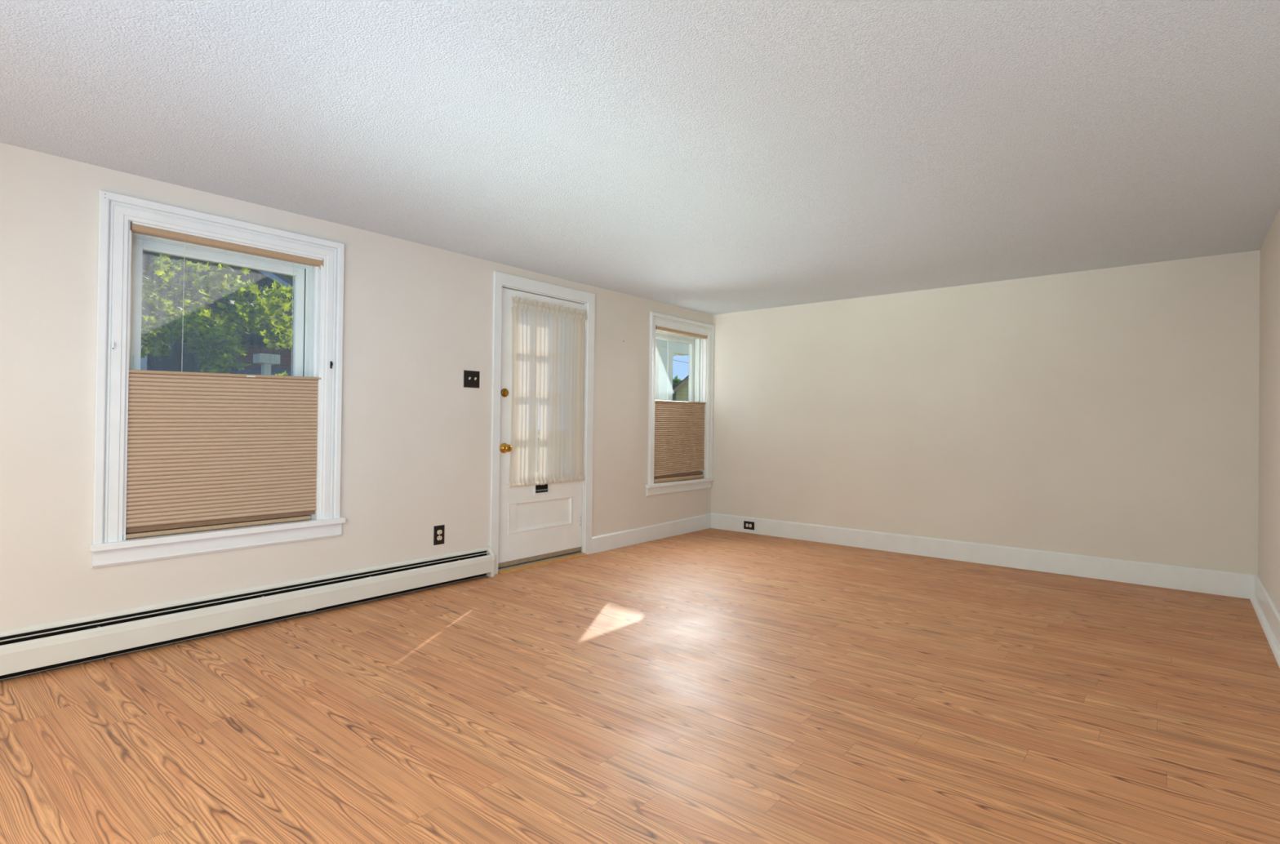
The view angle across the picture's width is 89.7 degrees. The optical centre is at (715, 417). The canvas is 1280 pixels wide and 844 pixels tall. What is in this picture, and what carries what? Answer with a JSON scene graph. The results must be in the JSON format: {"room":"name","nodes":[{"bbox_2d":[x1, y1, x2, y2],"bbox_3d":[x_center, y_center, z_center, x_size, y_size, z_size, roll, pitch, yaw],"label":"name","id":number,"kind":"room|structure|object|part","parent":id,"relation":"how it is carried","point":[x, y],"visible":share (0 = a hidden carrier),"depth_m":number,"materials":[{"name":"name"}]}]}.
{"room":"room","nodes":[
{"label":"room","id":0,"kind":"room"},
{"bbox_2d":[0,142,712,679],"bbox_3d":[-2.577,-0.017,3.266,0.220,2.316,8.820,0,-1,36],"label":"wall","id":1,"kind":"structure","parent":0,"point":[416,442],"depth_m":3.68,"materials":[{"name":"paint"}]},
{"bbox_2d":[88,190,346,568],"bbox_3d":[-2.510,-0.164,3.299,0.247,1.674,1.057,0,-1,36],"label":"window","id":2,"kind":"structure","parent":1,"relation":"in","point":[317,316],"depth_m":3.10,"materials":[{"name":"white paint"}]},
{"bbox_2d":[111,341,115,350],"bbox_3d":[-2.693,-0.321,2.859,0.020,0.040,0.010,0,-1,36],"label":"hook","id":3,"kind":"object","parent":2,"relation":"attached to","point":[113,342],"visible":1,"depth_m":2.86,"materials":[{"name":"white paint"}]},
{"bbox_3d":[-2.569,-0.503,3.339,0.042,0.714,0.745,0,-1,36],"label":"sash","id":4,"kind":"part","parent":2,"relation":"part of","materials":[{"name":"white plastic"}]},
{"bbox_3d":[-2.560,-0.160,3.327,0.123,1.449,0.801,0,-1,36],"label":"vinyl frame","id":5,"kind":"part","parent":2,"relation":"part of","materials":[{"name":"white plastic"}]},
{"bbox_2d":[122,221,324,539],"bbox_3d":[-2.473,-0.165,3.264,0.064,1.456,0.824,0,-1,36],"label":"pleated shade","id":6,"kind":"object","parent":2,"relation":"attached to","point":[206,451],"visible":0.97,"depth_m":3.21,"materials":[{"name":"beige fabric"}]},
{"bbox_3d":[-2.581,-0.538,3.099,0.002,0.641,0.006,1,0,2],"label":"lift cord","id":7,"kind":"part","parent":6,"relation":"part of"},
{"bbox_3d":[-2.495,0.551,3.245,0.055,0.021,0.780,0,-1,36],"label":"rail","id":8,"kind":"part","parent":6,"relation":"part of","materials":[{"name":"beige metal"}]},
{"bbox_3d":[-2.462,-0.215,3.264,0.037,0.031,0.812,0,-1,36],"label":"rail","id":9,"kind":"part","parent":6,"relation":"part of","materials":[{"name":"beige metal"}]},
{"bbox_3d":[-2.305,-0.532,3.482,0.002,0.641,0.006,1,0,2],"label":"lift cord","id":10,"kind":"part","parent":6,"relation":"part of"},
{"bbox_2d":[0,546,494,679],"bbox_3d":[-3.185,0.964,2.183,0.067,0.203,5.578,0,-1,36],"label":"baseboard heater","id":11,"kind":"object","parent":1,"relation":"attached to","point":[47,646],"visible":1,"depth_m":3.16,"materials":[{"name":"white metal"}]},
{"bbox_3d":[-3.209,0.960,2.193,0.017,0.188,5.566,0,-1,36],"label":"plate","id":12,"kind":"part","parent":11,"relation":"part of","materials":[{"name":"white metal"}]},
{"bbox_2d":[433,524,444,545],"bbox_3d":[-1.797,0.765,4.160,0.008,0.124,0.074,0,-1,36],"label":"wall outlet","id":13,"kind":"object","parent":1,"relation":"attached to","point":[438,531],"visible":1,"depth_m":4.16,"materials":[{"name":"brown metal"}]},
{"bbox_2d":[436,529,442,534],"bbox_3d":[-1.795,0.746,4.159,0.003,0.027,0.034,0,-1,36],"label":"receptacle","id":14,"kind":"object","parent":13,"relation":"attached to","point":[438,531],"depth_m":4.16,"materials":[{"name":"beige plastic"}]},
{"bbox_2d":[463,369,479,388],"bbox_3d":[-1.651,-0.260,4.343,0.019,0.116,0.121,0,-1,36],"label":"light switch","id":15,"kind":"object","parent":1,"relation":"attached to","point":[471,378],"visible":1,"depth_m":4.34,"materials":[{"name":"brown metal"}]},
{"bbox_2d":[489,271,595,574],"bbox_3d":[-1.355,0.044,4.909,0.262,2.128,0.952,0,-1,36],"label":"door","id":16,"kind":"structure","parent":1,"relation":"in","point":[531,526],"depth_m":4.76,"materials":[{"name":"white paint"}]},
{"bbox_3d":[-1.489,0.220,4.561,0.064,0.072,0.072,0,-1,36],"label":"knob","id":17,"kind":"part","parent":16,"relation":"part of","materials":[{"name":"gold metal"}]},
{"bbox_3d":[-1.336,0.734,4.867,0.046,0.225,0.604,0,-1,36],"label":"panel","id":18,"kind":"part","parent":16,"relation":"part of","materials":[{"name":"paint"}]},
{"bbox_2d":[506,296,586,488],"bbox_3d":[-1.264,-0.181,4.879,0.052,1.389,0.720,0,-1,36],"label":"door curtain","id":19,"kind":"object","parent":16,"relation":"hanging from","point":[548,341],"visible":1,"depth_m":4.85,"materials":[{"name":"white fabric"}]},
{"bbox_2d":[591,512,711,553],"bbox_3d":[-0.529,1.050,5.912,0.018,0.150,1.665,0,-1,36],"label":"baseboard","id":20,"kind":"structure","parent":1,"relation":"attached to","point":[668,529],"depth_m":5.81,"materials":[{"name":"white paint"}]},
{"bbox_2d":[645,311,714,496],"bbox_3d":[-0.393,-0.118,6.238,0.247,1.679,1.004,0,-1,36],"label":"window","id":21,"kind":"structure","parent":1,"relation":"in","point":[701,351],"depth_m":6.44,"materials":[{"name":"white paint"}]},
{"bbox_3d":[-0.444,-0.456,6.288,0.042,0.716,0.725,0,-1,36],"label":"sash","id":22,"kind":"part","parent":21,"relation":"part of","materials":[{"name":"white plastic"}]},
{"bbox_3d":[-0.436,-0.112,6.276,0.123,1.451,0.781,0,-1,36],"label":"vinyl frame","id":23,"kind":"part","parent":21,"relation":"part of","materials":[{"name":"white plastic"}]},
{"bbox_2d":[653,324,707,483],"bbox_3d":[-0.346,-0.117,6.216,0.064,1.458,0.797,0,-1,36],"label":"pleated shade","id":24,"kind":"object","parent":21,"relation":"attached to","point":[679,426],"visible":0.96,"depth_m":6.18,"materials":[{"name":"beige fabric"}]},
{"bbox_3d":[-0.363,0.593,6.204,0.055,0.037,0.760,0,-1,36],"label":"rail","id":25,"kind":"part","parent":24,"relation":"part of","materials":[{"name":"beige metal"}]},
{"bbox_3d":[-0.338,-0.150,6.213,0.037,0.019,0.792,0,-1,36],"label":"rail","id":26,"kind":"part","parent":24,"relation":"part of","materials":[{"name":"beige metal"}]},
{"bbox_2d":[0,528,1279,843],"bbox_3d":[-0.820,1.121,1.847,4.342,0.060,8.600,0,-1,36],"label":"floor","id":27,"kind":"structure","parent":0,"point":[709,686],"depth_m":2.34,"materials":[{"name":"brown wood"}]},
{"bbox_2d":[0,0,1279,315],"bbox_3d":[-0.785,-1.182,1.858,4.522,0.164,8.800,0,-1,36],"label":"ceiling","id":28,"kind":"structure","parent":0,"point":[709,157],"depth_m":2.42,"materials":[{"name":"white paint"}]},
{"bbox_2d":[710,250,1259,574],"bbox_3d":[1.868,0.051,5.362,4.542,2.316,0.220,0,-1,36],"label":"wall","id":29,"kind":"structure","parent":0,"point":[1110,412],"depth_m":4.90,"materials":[{"name":"paint"}]},
{"bbox_2d":[743,520,754,529],"bbox_3d":[0.331,1.063,6.291,0.124,0.078,0.008,0,-1,36],"label":"wall outlet","id":30,"kind":"object","parent":29,"relation":"attached to","point":[747,525],"visible":1,"depth_m":6.29,"materials":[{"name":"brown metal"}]},
{"bbox_2d":[711,512,1254,599],"bbox_3d":[1.704,1.069,5.317,4.303,0.155,0.018,0,-1,36],"label":"baseboard","id":31,"kind":"structure","parent":29,"relation":"attached to","point":[1236,584],"depth_m":4.88,"materials":[{"name":"white paint"}]},
{"bbox_2d":[1257,208,1279,611],"bbox_3d":[1.044,0.005,0.521,0.220,2.316,8.600,0,-1,36],"label":"wall","id":32,"kind":"structure","parent":0,"point":[1268,536],"depth_m":3.59,"materials":[{"name":"paint"}]},
{"bbox_2d":[1249,573,1279,668],"bbox_3d":[0.920,1.020,0.583,0.042,0.165,8.582,0,-1,36],"label":"baseboard","id":33,"kind":"structure","parent":32,"relation":"attached to","point":[1268,614],"depth_m":3.44,"materials":[{"name":"white paint"}]},
{"label":"outside","id":34,"kind":"structure","parent":0,"visible":0},
{"bbox_2d":[537,429,538,471],"bbox_3d":[-18.638,1.357,32.306,59.780,0.300,100.000,0,-1,36],"label":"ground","id":35,"kind":"structure","parent":34,"point":[538,429],"depth_m":30.66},
{"bbox_2d":[140,253,293,373],"bbox_3d":[-6.168,-0.334,7.271,2.402,3.016,2.847,0,-1,36],"label":"maple tree","id":36,"kind":"object","parent":35,"relation":"on","point":[258,308],"visible":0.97,"depth_m":7.14,"materials":[{"name":"green plant"}]},
{"bbox_2d":[140,250,293,373],"bbox_3d":[-12.392,-1.282,12.502,7.640,4.831,8.700,0,-1,36],"label":"house","id":37,"kind":"structure","parent":35,"relation":"on","point":[175,361],"depth_m":11.25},
{"bbox_2d":[229,367,292,376],"bbox_3d":[-7.206,0.212,10.682,1.800,1.938,4.500,0,-1,36],"label":"parked car","id":38,"kind":"object","parent":35,"relation":"on","point":[251,371],"visible":0.02,"depth_m":9.70,"materials":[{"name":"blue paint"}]},
{"bbox_2d":[253,353,279,375],"bbox_3d":[-6.026,0.168,8.556,0.240,2.023,0.237,0,-1,36],"label":"gate post","id":39,"kind":"object","parent":35,"relation":"on","point":[266,360],"visible":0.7,"depth_m":8.51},
{"bbox_2d":[272,370,288,376],"bbox_3d":[-6.377,-0.032,9.379,0.559,1.346,0.513,0,-1,36],"label":"shrub","id":40,"kind":"object","parent":35,"relation":"on","point":[285,374],"visible":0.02,"depth_m":9.38,"materials":[{"name":"green plant"}]},
{"bbox_2d":[284,275,293,281],"bbox_3d":[-13.880,-2.924,23.112,4.472,8.244,4.396,0,-1,36],"label":"tree","id":41,"kind":"object","parent":35,"relation":"on","point":[291,277],"visible":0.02,"depth_m":21.91,"materials":[{"name":"green plant"}]},
{"bbox_2d":[654,338,688,400],"bbox_3d":[-0.775,0.090,8.007,0.240,2.295,1.290,0,-1,36],"label":"porch column","id":42,"kind":"structure","parent":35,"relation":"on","point":[664,352],"depth_m":8.01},
{"bbox_3d":[-0.724,0.179,8.080,0.240,2.120,0.270,0,-1,36],"label":"post","id":43,"kind":"part","parent":42,"relation":"part of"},
{"bbox_2d":[672,375,683,400],"bbox_3d":[-2.824,-0.732,43.728,2.403,4.435,2.385,0,-1,36],"label":"leafy tree","id":44,"kind":"object","parent":35,"relation":"on","point":[676,381],"visible":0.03,"depth_m":43.35,"materials":[{"name":"green plant"}]},
{"bbox_2d":[672,374,688,401],"bbox_3d":[0.814,-1.034,28.034,5.400,4.876,6.450,1,0,-3],"label":"house","id":45,"kind":"structure","parent":35,"relation":"on","point":[680,393],"depth_m":24.93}
]}

